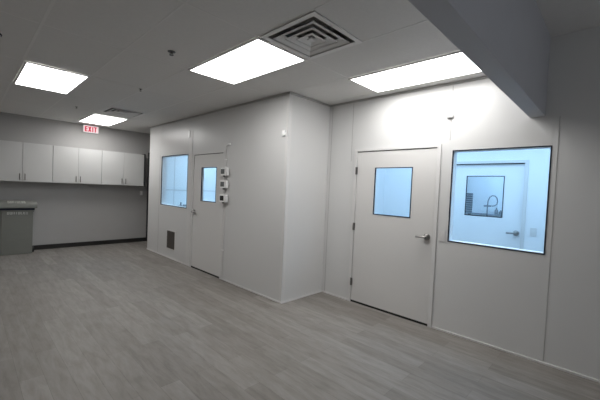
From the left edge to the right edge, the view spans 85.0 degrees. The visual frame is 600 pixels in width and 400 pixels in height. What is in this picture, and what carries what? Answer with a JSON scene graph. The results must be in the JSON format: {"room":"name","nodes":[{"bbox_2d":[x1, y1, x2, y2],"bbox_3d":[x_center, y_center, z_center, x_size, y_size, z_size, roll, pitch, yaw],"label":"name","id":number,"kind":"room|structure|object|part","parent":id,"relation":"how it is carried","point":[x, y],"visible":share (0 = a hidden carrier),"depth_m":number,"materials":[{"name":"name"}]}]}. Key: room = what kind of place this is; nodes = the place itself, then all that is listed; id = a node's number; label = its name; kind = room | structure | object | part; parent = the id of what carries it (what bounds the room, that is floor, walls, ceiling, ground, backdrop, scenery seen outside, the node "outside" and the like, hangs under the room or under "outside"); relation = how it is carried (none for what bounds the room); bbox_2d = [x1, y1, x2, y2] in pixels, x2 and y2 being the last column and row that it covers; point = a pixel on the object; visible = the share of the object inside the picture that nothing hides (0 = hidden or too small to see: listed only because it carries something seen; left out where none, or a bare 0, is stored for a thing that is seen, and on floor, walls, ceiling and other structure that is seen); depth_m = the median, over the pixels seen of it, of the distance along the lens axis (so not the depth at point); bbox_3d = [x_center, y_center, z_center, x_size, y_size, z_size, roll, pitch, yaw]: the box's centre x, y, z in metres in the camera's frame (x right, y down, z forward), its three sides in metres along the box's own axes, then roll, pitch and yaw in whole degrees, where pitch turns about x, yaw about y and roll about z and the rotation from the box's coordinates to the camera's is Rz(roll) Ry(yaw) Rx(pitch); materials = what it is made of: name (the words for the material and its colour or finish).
{"room":"laboratory anteroom","nodes":[
{"label":"laboratory anteroom","id":0,"kind":"room"},
{"bbox_2d":[0,112,149,245],"bbox_3d":[-5.877,-0.349,6.950,0.100,2.858,6.960,4,3,44],"label":"wall","id":1,"kind":"structure","parent":0,"point":[64,212],"depth_m":7.62,"materials":[{"name":"grey paint"}]},
{"bbox_2d":[0,140,52,182],"bbox_3d":[-5.726,-0.778,6.731,0.374,0.795,0.988,4,3,44],"label":"upper cabinet","id":2,"kind":"object","parent":1,"relation":"attached to","point":[19,161],"visible":1,"depth_m":6.66,"materials":[{"name":"laminate"}]},
{"bbox_3d":[-5.797,-0.773,6.455,0.022,0.789,0.490,4,3,44],"label":"door","id":3,"kind":"part","parent":2,"relation":"part of","materials":[{"name":"laminate"}]},
{"bbox_3d":[-5.452,-0.769,6.809,0.022,0.789,0.490,4,3,44],"label":"door","id":4,"kind":"part","parent":2,"relation":"part of","materials":[{"name":"laminate"}]},
{"bbox_2d":[0,112,149,134],"bbox_3d":[-4.503,-1.742,8.166,0.020,0.024,10.600,4,3,44],"label":"trim","id":5,"kind":"structure","parent":1,"relation":"attached to","point":[0,112],"depth_m":7.34,"materials":[{"name":"grey metal"}]},
{"bbox_2d":[52,145,101,183],"bbox_3d":[-5.058,-0.771,7.418,0.374,0.795,0.919,4,3,44],"label":"upper cabinet","id":6,"kind":"object","parent":1,"relation":"attached to","point":[70,164],"visible":0.96,"depth_m":7.29,"materials":[{"name":"laminate"}]},
{"bbox_3d":[-5.117,-0.766,7.154,0.022,0.789,0.456,4,3,44],"label":"door","id":7,"kind":"part","parent":6,"relation":"part of","materials":[{"name":"laminate"}]},
{"bbox_3d":[-4.796,-0.763,7.483,0.022,0.789,0.456,4,3,44],"label":"door","id":8,"kind":"part","parent":6,"relation":"part of","materials":[{"name":"laminate"}]},
{"bbox_2d":[33,237,145,249],"bbox_3d":[-6.227,1.028,6.615,0.016,0.098,6.010,4,3,44],"label":"baseboard","id":9,"kind":"structure","parent":1,"relation":"attached to","point":[75,244],"depth_m":7.79,"materials":[{"name":"black rubber"}]},
{"bbox_2d":[83,125,98,133],"bbox_3d":[-4.927,-1.662,7.707,0.062,0.168,0.316,4,3,44],"label":"exit sign","id":10,"kind":"object","parent":1,"relation":"attached to","point":[86,128],"visible":1,"depth_m":7.68,"materials":[{"name":"white plastic"}]},
{"bbox_2d":[101,150,143,185],"bbox_3d":[-4.406,-0.765,8.088,0.374,0.795,0.945,4,3,44],"label":"upper cabinet","id":11,"kind":"object","parent":1,"relation":"attached to","point":[118,168],"visible":0.98,"depth_m":7.96,"materials":[{"name":"laminate"}]},
{"bbox_3d":[-4.469,-0.759,7.820,0.022,0.789,0.468,4,3,44],"label":"door","id":12,"kind":"part","parent":11,"relation":"part of","materials":[{"name":"laminate"}]},
{"bbox_3d":[-4.139,-0.756,8.159,0.022,0.789,0.468,4,3,44],"label":"door","id":13,"kind":"part","parent":11,"relation":"part of","materials":[{"name":"laminate"}]},
{"bbox_2d":[142,154,145,186],"bbox_3d":[-4.077,-0.764,8.453,0.335,0.825,0.032,4,3,44],"label":"trim","id":14,"kind":"structure","parent":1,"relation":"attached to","point":[142,154],"depth_m":8.34,"materials":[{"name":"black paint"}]},
{"bbox_2d":[146,153,149,240],"bbox_3d":[-3.781,-0.079,9.102,0.130,2.360,0.950,4,3,44],"label":"door","id":15,"kind":"structure","parent":1,"relation":"in","point":[148,153],"depth_m":8.72,"materials":[{"name":"black paint"}]},
{"bbox_2d":[166,156,215,204],"bbox_3d":[-1.739,-0.251,9.456,0.100,2.858,4.877,4,3,44],"label":"wall","id":16,"kind":"structure","parent":0,"point":[180,163],"depth_m":8.12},
{"bbox_2d":[166,189,215,191],"bbox_3d":[-1.709,-0.231,9.410,0.006,0.025,4.700,4,3,44],"label":"trim","id":17,"kind":"structure","parent":16,"relation":"attached to","point":[166,189],"depth_m":8.14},
{"bbox_2d":[147,94,294,301],"bbox_3d":[-1.835,-0.143,6.075,4.684,2.858,0.100,4,3,44],"label":"wall","id":18,"kind":"structure","parent":0,"point":[256,151],"depth_m":5.06,"materials":[{"name":"white paint"}]},
{"bbox_2d":[147,248,188,265],"bbox_3d":[-2.859,1.202,6.980,2.105,0.022,0.012,4,3,44],"label":"baseboard","id":19,"kind":"structure","parent":18,"relation":"attached to","point":[147,248],"depth_m":6.86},
{"bbox_2d":[166,229,175,250],"bbox_3d":[-2.696,0.833,6.826,0.398,0.404,0.012,4,3,44],"label":"air vent","id":20,"kind":"object","parent":18,"relation":"in","point":[170,238],"visible":1,"depth_m":6.82,"materials":[{"name":"grey metal"}]},
{"bbox_3d":[-2.693,0.833,6.830,0.366,0.368,0.002,4,3,44],"label":"plate","id":21,"kind":"part","parent":20,"relation":"part of","materials":[{"name":"metal"}]},
{"bbox_2d":[160,154,187,207],"bbox_3d":[-2.578,-0.396,6.804,1.208,1.056,0.112,4,3,44],"label":"window","id":22,"kind":"structure","parent":18,"relation":"in","point":[164,158],"depth_m":7.20,"materials":[{"name":"clear glass"}]},
{"bbox_2d":[185,131,192,264],"bbox_3d":[-2.126,-0.038,6.283,0.130,2.566,0.006,4,3,44],"label":"trim","id":23,"kind":"structure","parent":18,"relation":"attached to","point":[191,132],"depth_m":6.28,"materials":[{"name":"white metal"}]},
{"bbox_2d":[189,150,224,278],"bbox_3d":[-1.654,0.221,5.849,1.088,2.162,0.196,4,3,44],"label":"door","id":24,"kind":"structure","parent":18,"relation":"in","point":[206,228],"depth_m":5.83,"materials":[{"name":"white paint"}]},
{"bbox_3d":[-1.616,-0.273,5.792,0.512,0.612,0.013,4,3,44],"label":"vision frame","id":25,"kind":"part","parent":24,"relation":"part of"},
{"bbox_2d":[150,92,290,127],"bbox_3d":[-1.808,-1.553,5.979,4.704,0.022,0.020,4,3,44],"label":"trim","id":26,"kind":"structure","parent":18,"relation":"attached to","point":[286,93],"depth_m":5.31,"materials":[{"name":"white metal"}]},
{"bbox_2d":[219,194,227,202],"bbox_3d":[-1.255,-0.016,5.370,0.176,0.147,0.051,4,3,44],"label":"controller","id":27,"kind":"object","parent":18,"relation":"attached to","point":[223,198],"visible":1,"depth_m":5.33,"materials":[{"name":"white plastic"}]},
{"bbox_2d":[220,180,227,188],"bbox_3d":[-1.245,-0.245,5.363,0.176,0.147,0.051,4,3,44],"label":"controller","id":28,"kind":"object","parent":18,"relation":"attached to","point":[223,184],"visible":1,"depth_m":5.33,"materials":[{"name":"grey plastic"}]},
{"bbox_2d":[220,168,228,176],"bbox_3d":[-1.236,-0.453,5.356,0.176,0.147,0.051,4,3,44],"label":"controller","id":29,"kind":"object","parent":18,"relation":"attached to","point":[224,171],"visible":1,"depth_m":5.31,"materials":[{"name":"white plastic"}]},
{"bbox_2d":[221,143,230,277],"bbox_3d":[-1.226,0.186,5.391,0.139,2.239,0.037,4,3,44],"label":"conduit","id":30,"kind":"object","parent":18,"relation":"attached to","point":[228,143],"visible":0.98,"depth_m":5.42,"materials":[{"name":"white plastic"}]},
{"bbox_2d":[221,278,281,303],"bbox_3d":[-0.790,1.360,4.966,1.503,0.022,0.012,4,3,44],"label":"baseboard","id":31,"kind":"structure","parent":18,"relation":"attached to","point":[221,278],"depth_m":4.86,"materials":[{"name":"white plastic"}]},
{"bbox_2d":[279,94,292,301],"bbox_3d":[-0.195,-0.013,4.441,0.054,2.806,0.054,4,3,44],"label":"trim","id":32,"kind":"structure","parent":18,"relation":"attached to","point":[291,101],"depth_m":4.43,"materials":[{"name":"white metal"}]},
{"bbox_2d":[0,0,485,133],"bbox_3d":[-3.428,-1.607,4.239,9.645,0.052,6.671,4,3,44],"label":"ceiling","id":33,"kind":"structure","parent":0,"point":[123,46],"depth_m":3.14,"materials":[{"name":"paint"}]},
{"bbox_2d":[13,61,89,93],"bbox_3d":[-3.272,-1.566,4.277,1.252,0.014,0.624,4,3,44],"label":"recessed light","id":34,"kind":"object","parent":33,"relation":"in","point":[34,75],"visible":1,"depth_m":4.19,"materials":[{"name":"paint"}]},
{"bbox_2d":[78,113,127,125],"bbox_3d":[-4.205,-1.696,6.962,1.252,0.014,0.624,4,3,44],"label":"recessed light","id":35,"kind":"object","parent":33,"relation":"in","point":[94,118],"visible":1,"depth_m":6.90,"materials":[{"name":"paint"}]},
{"bbox_2d":[99,107,146,117],"bbox_3d":[-3.293,-1.709,6.103,0.624,0.181,0.624,4,3,44],"label":"ceiling vent","id":36,"kind":"object","parent":33,"relation":"in","point":[113,110],"visible":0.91,"depth_m":6.11,"materials":[{"name":"metal"}]},
{"bbox_2d":[188,36,306,84],"bbox_3d":[-0.592,-1.421,3.451,1.252,0.014,0.624,4,3,44],"label":"recessed light","id":37,"kind":"object","parent":33,"relation":"in","point":[256,57],"visible":1,"depth_m":3.35,"materials":[{"name":"paint"}]},
{"bbox_2d":[260,11,362,59],"bbox_3d":[0.101,-1.451,2.797,0.624,0.181,0.624,4,3,44],"label":"ceiling vent","id":38,"kind":"object","parent":33,"relation":"in","point":[310,36],"visible":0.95,"depth_m":2.84,"materials":[{"name":"metal"}]},
{"bbox_2d":[348,51,481,92],"bbox_3d":[1.213,-1.345,3.524,1.252,0.014,0.624,4,3,44],"label":"recessed light","id":39,"kind":"object","parent":33,"relation":"in","point":[454,64],"visible":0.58,"depth_m":3.45,"materials":[{"name":"paint"}]},
{"bbox_2d":[0,241,599,399],"bbox_3d":[-0.731,1.432,4.396,13.615,0.080,10.700,4,3,44],"label":"floor","id":40,"kind":"structure","parent":0,"point":[129,320],"depth_m":3.24,"materials":[{"name":"grey wood"}]},
{"bbox_2d":[0,200,36,255],"bbox_3d":[-5.801,0.553,6.689,0.430,1.080,0.620,4,3,44],"label":"cabinet","id":41,"kind":"object","parent":40,"relation":"on","point":[16,216],"visible":1,"depth_m":6.57,"materials":[{"name":"plastic"}]},
{"bbox_3d":[-5.780,0.084,6.674,0.430,0.140,0.620,4,3,44],"label":"lid","id":42,"kind":"part","parent":41,"relation":"part of","materials":[{"name":"plastic"}]},
{"bbox_3d":[3.717,1.070,6.412,1.300,0.900,0.490,4,3,44],"label":"sink","id":43,"kind":"object","parent":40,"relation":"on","visible":0},
{"bbox_2d":[484,195,497,215],"bbox_3d":[3.834,0.261,6.593,0.248,0.714,0.027,4,3,44],"label":"faucet","id":44,"kind":"object","parent":43,"relation":"attached to","point":[487,205],"visible":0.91,"depth_m":6.61,"materials":[{"name":"silver metal"}]},
{"bbox_2d":[287,96,385,299],"bbox_3d":[1.540,-0.001,6.262,0.100,2.858,4.877,4,3,44],"label":"wall","id":45,"kind":"structure","parent":0,"point":[311,119],"depth_m":4.74,"materials":[{"name":"white paint"}]},
{"bbox_2d":[282,290,321,303],"bbox_3d":[0.039,1.403,4.750,0.012,0.022,0.836,4,3,44],"label":"baseboard","id":46,"kind":"structure","parent":45,"relation":"attached to","point":[321,290],"depth_m":4.72,"materials":[{"name":"white plastic"}]},
{"bbox_2d":[291,92,329,106],"bbox_3d":[0.163,-1.423,4.651,0.020,0.022,0.828,4,3,44],"label":"trim","id":47,"kind":"structure","parent":45,"relation":"attached to","point":[292,93],"depth_m":4.61,"materials":[{"name":"grey metal"}]},
{"bbox_2d":[322,26,599,379],"bbox_3d":[2.694,0.036,2.849,6.511,3.110,0.100,4,3,44],"label":"wall","id":48,"kind":"structure","parent":0,"point":[495,297],"depth_m":3.29,"materials":[{"name":"white paint"}]},
{"bbox_2d":[324,114,332,290],"bbox_3d":[0.436,0.002,4.975,0.008,2.796,0.003,4,3,44],"label":"trim","id":49,"kind":"structure","parent":48,"relation":"attached to","point":[332,114],"depth_m":4.97,"materials":[{"name":"white metal"}]},
{"bbox_2d":[322,291,346,299],"bbox_3d":[0.510,1.419,4.884,0.501,0.022,0.012,4,3,44],"label":"baseboard","id":50,"kind":"structure","parent":48,"relation":"attached to","point":[322,291],"depth_m":4.87,"materials":[{"name":"white plastic"}]},
{"bbox_2d":[351,106,353,159],"bbox_3d":[0.750,-0.965,4.678,0.010,0.818,0.003,4,3,44],"label":"trim","id":51,"kind":"structure","parent":48,"relation":"attached to","point":[353,106],"depth_m":4.68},
{"bbox_2d":[347,143,441,327],"bbox_3d":[1.183,0.395,4.270,1.206,2.168,0.196,4,3,44],"label":"door","id":52,"kind":"structure","parent":48,"relation":"in","point":[392,258],"depth_m":4.18,"materials":[{"name":"white paint"}]},
{"bbox_3d":[1.193,-0.106,4.240,0.532,0.633,0.013,4,3,44],"label":"vision frame","id":53,"kind":"part","parent":52,"relation":"part of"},
{"bbox_3d":[1.464,0.441,3.913,0.155,0.080,0.077,4,3,44],"label":"lever handle","id":54,"kind":"part","parent":52,"relation":"part of","materials":[{"name":"metal"}]},
{"bbox_2d":[330,76,487,106],"bbox_3d":[1.361,-1.351,4.077,2.541,0.022,0.020,4,3,44],"label":"trim","id":55,"kind":"structure","parent":48,"relation":"attached to","point":[483,77],"depth_m":4.01,"materials":[{"name":"white metal"}]},
{"bbox_2d":[438,231,444,241],"bbox_3d":[1.641,0.417,3.792,0.074,0.118,0.013,4,3,44],"label":"light switch","id":56,"kind":"object","parent":48,"relation":"attached to","point":[441,236],"visible":1,"depth_m":3.79,"materials":[{"name":"grey plastic"}]},
{"bbox_2d":[446,110,453,117],"bbox_3d":[1.707,-0.974,3.725,0.075,0.078,0.035,4,3,44],"label":"wall sensor","id":57,"kind":"object","parent":48,"relation":"attached to","point":[449,114],"visible":1,"depth_m":3.71,"materials":[{"name":"white plastic"}]},
{"bbox_2d":[450,86,453,139],"bbox_3d":[1.728,-0.991,3.728,0.010,0.618,0.003,4,3,44],"label":"trim","id":58,"kind":"structure","parent":48,"relation":"attached to","point":[453,86],"depth_m":3.73,"materials":[{"name":"grey metal"}]},
{"bbox_2d":[447,145,551,254],"bbox_3d":[2.072,-0.019,3.458,0.903,1.042,0.112,4,3,44],"label":"window","id":59,"kind":"structure","parent":48,"relation":"in","point":[454,153],"depth_m":3.55,"materials":[{"name":"clear glass"}]},
{"bbox_2d":[431,326,599,382],"bbox_3d":[3.234,1.627,2.230,4.704,0.022,0.012,4,3,44],"label":"baseboard","id":60,"kind":"structure","parent":48,"relation":"attached to","point":[433,327],"depth_m":3.24,"materials":[{"name":"white plastic"}]},
{"bbox_2d":[543,116,560,360],"bbox_3d":[2.372,0.381,3.087,0.006,2.333,0.003,4,3,44],"label":"trim","id":61,"kind":"structure","parent":48,"relation":"attached to","point":[560,116],"depth_m":3.09,"materials":[{"name":"white metal"}]},
{"bbox_2d":[383,148,549,251],"bbox_3d":[3.209,0.251,4.758,4.411,2.600,0.100,4,3,44],"label":"wall","id":62,"kind":"structure","parent":0,"point":[397,190],"depth_m":4.67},
{"bbox_2d":[452,160,528,248],"bbox_3d":[2.811,0.459,5.133,1.200,2.125,0.146,4,3,44],"label":"door","id":63,"kind":"structure","parent":62,"relation":"in","point":[507,230],"depth_m":4.96,"materials":[{"name":"white paint"}]},
{"bbox_3d":[2.864,-0.060,5.095,0.532,0.630,0.013,4,3,44],"label":"vision frame","id":64,"kind":"part","parent":63,"relation":"part of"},
{"bbox_3d":[3.111,0.484,4.793,0.155,0.080,0.077,4,3,44],"label":"lever handle","id":65,"kind":"part","parent":63,"relation":"part of","materials":[{"name":"metal"}]},
{"bbox_2d":[530,228,536,235],"bbox_3d":[3.282,0.452,4.607,0.075,0.115,0.013,4,3,44],"label":"light switch","id":66,"kind":"object","parent":62,"relation":"attached to","point":[533,231],"visible":1,"depth_m":4.60,"materials":[{"name":"grey plastic"}]},
{"bbox_2d":[408,0,550,117],"bbox_3d":[0.061,-1.222,0.839,0.125,0.795,6.471,4,3,44],"label":"beam","id":67,"kind":"structure","parent":0,"point":[508,41],"depth_m":2.04,"materials":[{"name":"paint"}]},
{"bbox_2d":[466,177,503,216],"bbox_3d":[4.535,0.264,6.120,4.411,2.600,0.100,4,3,44],"label":"wall","id":68,"kind":"structure","parent":0,"point":[482,188],"depth_m":6.75,"materials":[{"name":"paint"}]},
{"bbox_2d":[466,212,500,216],"bbox_3d":[3.791,0.319,6.717,0.800,0.086,0.080,4,3,44],"label":"wall shelf","id":69,"kind":"object","parent":68,"relation":"attached to","point":[466,212],"visible":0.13,"depth_m":6.72,"materials":[{"name":"metal"}]},
{"bbox_2d":[466,193,472,211],"bbox_3d":[3.580,0.057,6.924,0.110,0.404,0.070,4,3,44],"label":"trays","id":70,"kind":"object","parent":69,"relation":"on","point":[469,205],"visible":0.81,"depth_m":6.89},
{"bbox_2d":[536,0,599,36],"bbox_3d":[1.497,-1.486,-0.556,3.845,0.050,6.671,4,3,44],"label":"ceiling","id":71,"kind":"structure","parent":0,"point":[560,17],"depth_m":2.72,"materials":[{"name":"paint"}]}
]}

